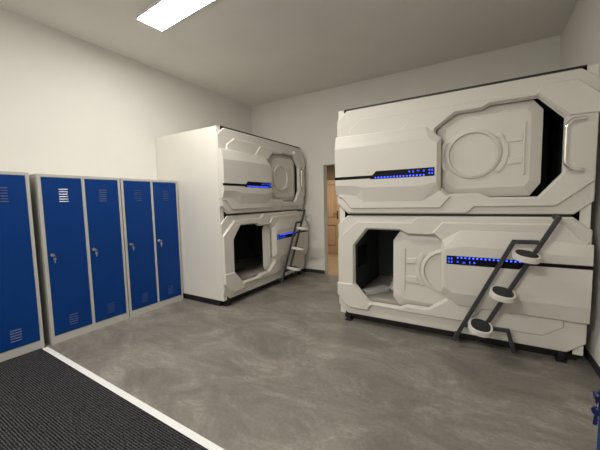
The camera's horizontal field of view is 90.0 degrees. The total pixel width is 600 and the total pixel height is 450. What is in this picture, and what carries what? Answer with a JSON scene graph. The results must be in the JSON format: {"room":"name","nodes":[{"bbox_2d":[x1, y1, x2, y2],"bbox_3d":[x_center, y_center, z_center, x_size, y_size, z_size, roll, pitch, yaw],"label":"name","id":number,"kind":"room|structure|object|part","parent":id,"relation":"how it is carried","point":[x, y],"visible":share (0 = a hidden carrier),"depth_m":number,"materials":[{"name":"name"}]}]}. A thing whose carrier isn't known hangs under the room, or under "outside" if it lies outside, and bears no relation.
{"room":"dormitory","nodes":[
{"label":"dormitory","id":0,"kind":"room"},
{"bbox_2d":[0,8,251,179],"bbox_3d":[-3.086,-0.474,3.469,0.150,3.655,8.056,1,5,31],"label":"wall","id":1,"kind":"structure","parent":0,"point":[70,105],"depth_m":3.84,"materials":[{"name":"paint"}]},
{"bbox_2d":[0,0,577,106],"bbox_3d":[-0.854,-2.279,1.878,5.530,0.100,8.206,1,5,31],"label":"ceiling","id":2,"kind":"structure","parent":0,"point":[251,53],"depth_m":3.79,"materials":[{"name":"paint"}]},
{"bbox_2d":[136,0,213,30],"bbox_3d":[-1.071,-2.289,2.991,1.580,0.050,0.310,2,6,34],"label":"ceiling light","id":3,"kind":"object","parent":2,"relation":"attached to","point":[160,14],"visible":1,"depth_m":3.20,"materials":[{"name":"white plastic"}]},
{"bbox_2d":[42,254,599,449],"bbox_3d":[-0.212,1.271,3.150,5.270,0.102,10.170,1,5,31],"label":"floor","id":4,"kind":"structure","parent":0,"point":[281,366],"depth_m":2.47,"materials":[{"name":"concrete"}]},
{"bbox_2d":[29,174,128,344],"bbox_3d":[-2.622,0.338,3.570,0.571,1.800,0.820,1,5,31],"label":"locker","id":5,"kind":"object","parent":4,"relation":"on","point":[78,222],"visible":0.96,"depth_m":3.37,"materials":[{"name":"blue metal"}]},
{"bbox_2d":[58,189,68,201],"bbox_3d":[-2.547,-0.320,3.231,0.008,0.142,0.086,1,5,31],"label":"vent","id":6,"kind":"object","parent":5,"relation":"attached to","point":[63,194],"depth_m":3.23,"materials":[{"name":"blue metal"}]},
{"bbox_3d":[-2.544,0.331,3.290,0.022,1.677,0.359,1,5,31],"label":"door","id":7,"kind":"part","parent":5,"relation":"part of","materials":[{"name":"blue metal"}]},
{"bbox_2d":[69,313,78,324],"bbox_3d":[-2.517,1.044,3.340,0.008,0.116,0.086,1,5,31],"label":"vent","id":8,"kind":"object","parent":5,"relation":"attached to","point":[73,317],"depth_m":3.34,"materials":[{"name":"blue metal"}]},
{"bbox_2d":[99,189,106,201],"bbox_3d":[-2.344,-0.351,3.570,0.008,0.142,0.086,1,5,31],"label":"vent","id":9,"kind":"object","parent":5,"relation":"attached to","point":[102,192],"depth_m":3.57,"materials":[{"name":"blue metal"}]},
{"bbox_3d":[-2.341,0.299,3.630,0.022,1.677,0.359,1,5,31],"label":"door","id":10,"kind":"part","parent":5,"relation":"part of","materials":[{"name":"blue metal"}]},
{"bbox_2d":[107,302,114,312],"bbox_3d":[-2.313,1.012,3.680,0.008,0.116,0.086,1,5,31],"label":"vent","id":11,"kind":"object","parent":5,"relation":"attached to","point":[110,305],"depth_m":3.68,"materials":[{"name":"blue metal"}]},
{"bbox_2d":[0,348,207,449],"bbox_3d":[-1.750,1.464,0.536,5.190,0.006,3.492,1,5,31],"label":"entrance mat","id":12,"kind":"object","parent":4,"relation":"on","point":[46,403],"visible":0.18,"depth_m":2.10,"materials":[{"name":"black carpet"}]},
{"bbox_2d":[0,171,44,361],"bbox_3d":[-3.074,0.403,2.813,0.571,1.800,0.820,1,5,31],"label":"locker","id":13,"kind":"object","parent":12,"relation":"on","point":[21,325],"visible":1,"depth_m":2.92,"materials":[{"name":"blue metal"}]},
{"bbox_2d":[0,187,8,201],"bbox_3d":[-2.795,-0.286,2.814,0.008,0.142,0.086,1,5,31],"label":"vent","id":14,"kind":"object","parent":13,"relation":"attached to","point":[4,191],"depth_m":2.83,"materials":[{"name":"blue metal"}]},
{"bbox_2d":[10,328,22,342],"bbox_3d":[-2.765,1.077,2.924,0.008,0.116,0.086,1,5,31],"label":"vent","id":15,"kind":"object","parent":13,"relation":"attached to","point":[16,334],"depth_m":2.93,"materials":[{"name":"blue metal"}]},
{"bbox_2d":[43,347,224,449],"bbox_3d":[-0.650,1.331,1.879,4.702,0.006,0.050,2,5,32],"label":"trim","id":16,"kind":"structure","parent":4,"relation":"on","point":[194,436],"depth_m":2.18,"materials":[{"name":"metal"}]},
{"bbox_2d":[120,178,182,317],"bbox_3d":[-2.198,0.272,4.280,0.571,1.800,0.820,1,5,31],"label":"locker","id":17,"kind":"object","parent":4,"relation":"on","point":[150,211],"visible":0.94,"depth_m":4.12,"materials":[{"name":"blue metal"}]},
{"bbox_2d":[135,190,141,200],"bbox_3d":[-2.122,-0.386,3.941,0.008,0.142,0.086,1,5,31],"label":"vent","id":18,"kind":"object","parent":17,"relation":"attached to","point":[138,193],"depth_m":3.94,"materials":[{"name":"blue metal"}]},
{"bbox_3d":[-2.120,0.265,4.000,0.022,1.677,0.359,1,5,31],"label":"door","id":19,"kind":"part","parent":17,"relation":"part of","materials":[{"name":"blue metal"}]},
{"bbox_3d":[-1.917,0.233,4.340,0.022,1.677,0.359,1,5,31],"label":"door","id":20,"kind":"part","parent":17,"relation":"part of","materials":[{"name":"blue metal"}]},
{"bbox_2d":[155,125,308,305],"bbox_3d":[-0.929,-0.190,5.288,1.695,2.502,2.256,1,5,31],"label":"bunk","id":21,"kind":"object","parent":4,"relation":"on","point":[241,194],"visible":1,"depth_m":4.46,"materials":[{"name":"white plastic"}]},
{"bbox_3d":[-0.926,0.810,4.302,0.034,0.286,0.411,1,5,31],"label":"raised plate","id":22,"kind":"part","parent":21,"relation":"part of","materials":[{"name":"white plastic"}]},
{"bbox_3d":[-0.810,-0.931,4.462,0.021,0.622,0.773,1,5,31],"label":"raised plate","id":23,"kind":"part","parent":21,"relation":"part of","materials":[{"name":"white plastic"}]},
{"bbox_3d":[-0.733,-0.437,4.556,0.030,0.380,1.188,1,5,31],"label":"raised plate","id":24,"kind":"part","parent":21,"relation":"part of","materials":[{"name":"white plastic"}]},
{"bbox_2d":[234,256,264,280],"bbox_3d":[-1.051,0.807,5.455,1.120,0.100,1.960,1,5,31],"label":"mattress","id":25,"kind":"object","parent":21,"relation":"in","point":[255,263],"visible":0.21,"depth_m":5.32,"materials":[{"name":"beige fabric"}]},
{"bbox_2d":[234,261,247,271],"bbox_3d":[-1.251,0.704,5.074,0.550,0.169,0.500,1,5,31],"label":"pillow","id":26,"kind":"object","parent":25,"relation":"on","point":[238,265],"visible":0.2,"depth_m":5.03,"materials":[{"name":"black fabric"}]},
{"bbox_3d":[-0.520,-0.817,4.985,0.020,1.174,2.250,1,5,31],"label":"panel","id":27,"kind":"part","parent":21,"relation":"part of","materials":[{"name":"white plastic"}]},
{"bbox_3d":[-0.532,-0.823,4.992,0.011,1.210,2.084,1,5,31],"label":"seam trim","id":28,"kind":"part","parent":21,"relation":"part of","materials":[{"name":"white plastic"}]},
{"bbox_3d":[-0.494,0.377,5.081,0.020,1.174,2.250,1,5,31],"label":"panel","id":29,"kind":"part","parent":21,"relation":"part of","materials":[{"name":"white plastic"}]},
{"bbox_3d":[-0.505,0.376,5.088,0.011,1.197,2.084,1,5,31],"label":"seam trim","id":30,"kind":"part","parent":21,"relation":"part of","materials":[{"name":"white plastic"}]},
{"bbox_3d":[-0.527,0.989,5.159,0.030,0.032,2.040,1,5,31],"label":"rail","id":31,"kind":"part","parent":21,"relation":"part of","materials":[{"name":"white plastic"}]},
{"bbox_3d":[-0.387,0.351,5.325,0.040,0.850,0.840,1,5,31],"label":"sliding door","id":32,"kind":"part","parent":21,"relation":"part of","materials":[{"name":"white plastic"}]},
{"bbox_3d":[-0.311,-0.851,5.401,0.040,0.850,0.840,1,5,31],"label":"sliding door","id":33,"kind":"part","parent":21,"relation":"part of","materials":[{"name":"white plastic"}]},
{"bbox_3d":[-0.204,0.000,5.464,0.030,0.380,1.188,1,5,31],"label":"raised plate","id":34,"kind":"part","parent":21,"relation":"part of","materials":[{"name":"white plastic"}]},
{"bbox_3d":[-0.177,0.492,5.588,0.021,0.622,0.773,1,5,31],"label":"raised plate","id":35,"kind":"part","parent":21,"relation":"part of","materials":[{"name":"white plastic"}]},
{"bbox_3d":[-0.046,0.251,5.547,0.030,1.058,0.531,2,6,37],"label":"rail","id":36,"kind":"part","parent":21,"relation":"part of","materials":[{"name":"grey metal"}]},
{"bbox_3d":[-0.024,-1.248,5.727,0.034,0.286,0.411,1,5,31],"label":"raised plate","id":37,"kind":"part","parent":21,"relation":"part of","materials":[{"name":"white plastic"}]},
{"bbox_3d":[0.038,-0.873,5.784,0.080,0.435,0.146,1,5,31],"label":"grab handle","id":38,"kind":"part","parent":21,"relation":"part of","materials":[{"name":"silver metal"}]},
{"bbox_2d":[335,64,599,362],"bbox_3d":[1.679,-0.099,3.448,2.256,2.502,1.695,1,5,31],"label":"bunk","id":39,"kind":"object","parent":4,"relation":"on","point":[475,201],"visible":1,"depth_m":2.85,"materials":[{"name":"white plastic"}]},
{"bbox_3d":[0.636,0.837,3.540,0.411,0.286,0.034,1,5,31],"label":"raised plate","id":40,"kind":"part","parent":39,"relation":"part of","materials":[{"name":"white plastic"}]},
{"bbox_2d":[361,275,401,305],"bbox_3d":[1.787,0.888,3.672,1.960,0.100,1.120,1,5,31],"label":"mattress","id":41,"kind":"object","parent":39,"relation":"in","point":[387,297],"visible":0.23,"depth_m":3.69,"materials":[{"name":"beige fabric"}]},
{"bbox_2d":[362,285,389,295],"bbox_3d":[0.949,0.816,3.768,0.380,0.062,0.100,-4,5,-27],"label":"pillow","id":42,"kind":"object","parent":41,"relation":"on","point":[382,288],"visible":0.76,"depth_m":3.73,"materials":[{"name":"white fabric"}]},
{"bbox_3d":[0.898,-0.871,3.249,0.773,0.622,0.021,1,5,31],"label":"raised plate","id":43,"kind":"part","parent":39,"relation":"part of","materials":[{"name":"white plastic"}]},
{"bbox_3d":[0.963,-0.367,3.223,1.188,0.380,0.030,1,5,31],"label":"raised plate","id":44,"kind":"part","parent":39,"relation":"part of","materials":[{"name":"white plastic"}]},
{"bbox_3d":[1.401,0.488,3.133,0.840,0.850,0.040,1,5,31],"label":"sliding door","id":45,"kind":"part","parent":39,"relation":"part of","materials":[{"name":"white plastic"}]},
{"bbox_3d":[1.481,1.105,3.168,2.040,0.032,0.030,1,5,31],"label":"rail","id":46,"kind":"part","parent":39,"relation":"part of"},
{"bbox_3d":[1.446,0.495,3.083,2.084,1.197,0.011,1,5,31],"label":"seam trim","id":47,"kind":"part","parent":39,"relation":"part of","materials":[{"name":"white plastic"}]},
{"bbox_3d":[1.439,0.496,3.071,2.250,1.174,0.020,1,5,31],"label":"panel","id":48,"kind":"part","parent":39,"relation":"part of","materials":[{"name":"white plastic"}]},
{"bbox_3d":[1.420,-0.705,2.986,2.084,1.210,0.011,1,5,31],"label":"seam trim","id":49,"kind":"part","parent":39,"relation":"part of","materials":[{"name":"white plastic"}]},
{"bbox_3d":[1.413,-0.698,2.975,2.250,1.174,0.020,1,5,31],"label":"panel","id":50,"kind":"part","parent":39,"relation":"part of","materials":[{"name":"white plastic"}]},
{"bbox_3d":[1.741,-0.688,2.819,0.840,0.850,0.040,1,5,31],"label":"sliding door","id":51,"kind":"part","parent":39,"relation":"part of","materials":[{"name":"white plastic"}]},
{"bbox_3d":[1.762,1.042,2.797,0.417,0.217,0.038,1,5,31],"label":"rail","id":52,"kind":"part","parent":39,"relation":"part of","materials":[{"name":"black metal"}]},
{"bbox_3d":[1.843,0.173,2.747,1.188,0.380,0.030,1,5,31],"label":"raised plate","id":53,"kind":"part","parent":39,"relation":"part of","materials":[{"name":"white plastic"}]},
{"bbox_3d":[1.939,0.672,2.771,0.773,0.622,0.021,1,5,31],"label":"raised plate","id":54,"kind":"part","parent":39,"relation":"part of","materials":[{"name":"white plastic"}]},
{"bbox_3d":[1.912,0.444,2.616,0.531,1.058,0.030,2,6,37],"label":"rail","id":55,"kind":"part","parent":39,"relation":"part of","materials":[{"name":"grey metal"}]},
{"bbox_3d":[2.179,-1.032,2.443,0.411,0.286,0.034,1,5,31],"label":"raised plate","id":56,"kind":"part","parent":39,"relation":"part of","materials":[{"name":"white plastic"}]},
{"bbox_3d":[2.214,-0.650,2.420,0.146,0.435,0.080,1,5,31],"label":"grab handle","id":57,"kind":"part","parent":39,"relation":"part of","materials":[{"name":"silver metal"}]},
{"bbox_2d":[593,389,599,449],"bbox_3d":[0.826,0.515,0.355,0.526,1.800,0.820,1,5,31],"label":"locker","id":58,"kind":"object","parent":4,"relation":"on","point":[596,394],"visible":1,"depth_m":0.82,"materials":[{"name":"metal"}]},
{"bbox_3d":[0.734,0.466,0.652,0.022,1.677,0.384,1,5,31],"label":"door","id":59,"kind":"part","parent":58,"relation":"part of","materials":[{"name":"blue metal"}]},
{"bbox_2d":[327,165,334,176],"bbox_3d":[1.389,-0.450,7.888,3.100,2.500,0.150,1,5,31],"label":"wall","id":60,"kind":"structure","parent":0,"point":[331,168],"depth_m":8.04,"materials":[{"name":"paint"}]},
{"bbox_2d":[327,180,339,253],"bbox_3d":[0.674,-0.212,8.183,0.880,1.990,0.105,1,5,31],"label":"door","id":61,"kind":"structure","parent":60,"relation":"in","point":[333,209],"depth_m":8.07,"materials":[{"name":"brown wood"}]},
{"bbox_3d":[0.844,-0.632,8.063,0.215,0.830,0.022,1,5,31],"label":"panel","id":62,"kind":"part","parent":61,"relation":"part of","materials":[{"name":"brown wood"}]},
{"bbox_3d":[0.864,0.284,8.137,0.215,0.510,0.022,1,5,31],"label":"panel","id":63,"kind":"part","parent":61,"relation":"part of","materials":[{"name":"brown wood"}]},
{"bbox_2d":[251,35,560,273],"bbox_3d":[1.247,-0.731,5.475,5.230,3.655,0.150,1,5,31],"label":"wall","id":64,"kind":"structure","parent":0,"point":[308,122],"depth_m":5.62,"materials":[{"name":"paint"}]},
{"bbox_2d":[301,268,324,273],"bbox_3d":[-0.255,0.923,6.434,1.743,0.070,0.012,1,5,31],"label":"baseboard","id":65,"kind":"structure","parent":64,"relation":"attached to","point":[304,269],"depth_m":6.11,"materials":[{"name":"plastic"}]},
{"bbox_2d":[559,0,599,366],"bbox_3d":[1.536,-0.354,0.718,0.150,3.655,8.056,1,5,31],"label":"wall","id":66,"kind":"structure","parent":0,"point":[580,37],"depth_m":2.70,"materials":[{"name":"paint"}]},
{"bbox_2d":[583,346,599,377],"bbox_3d":[1.462,1.337,0.826,0.012,0.070,7.894,1,5,31],"label":"baseboard","id":67,"kind":"structure","parent":66,"relation":"attached to","point":[586,353],"depth_m":2.57,"materials":[{"name":"plastic"}]},
{"label":"key","id":68,"kind":"object","parent":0,"visible":0},
{"bbox_2d":[591,402,599,425],"bbox_3d":[0.792,0.503,0.801,0.014,0.066,0.023,-3,5,-21],"label":"key","id":69,"kind":"object","parent":68,"relation":"hanging from","point":[596,412],"visible":1,"depth_m":0.80,"materials":[{"name":"blue plastic"}]},
{"bbox_3d":[0.792,0.522,0.803,0.010,0.029,0.002,9,10,44],"label":"blade","id":70,"kind":"part","parent":69,"relation":"part of","materials":[{"name":"blue metal"}]}
]}

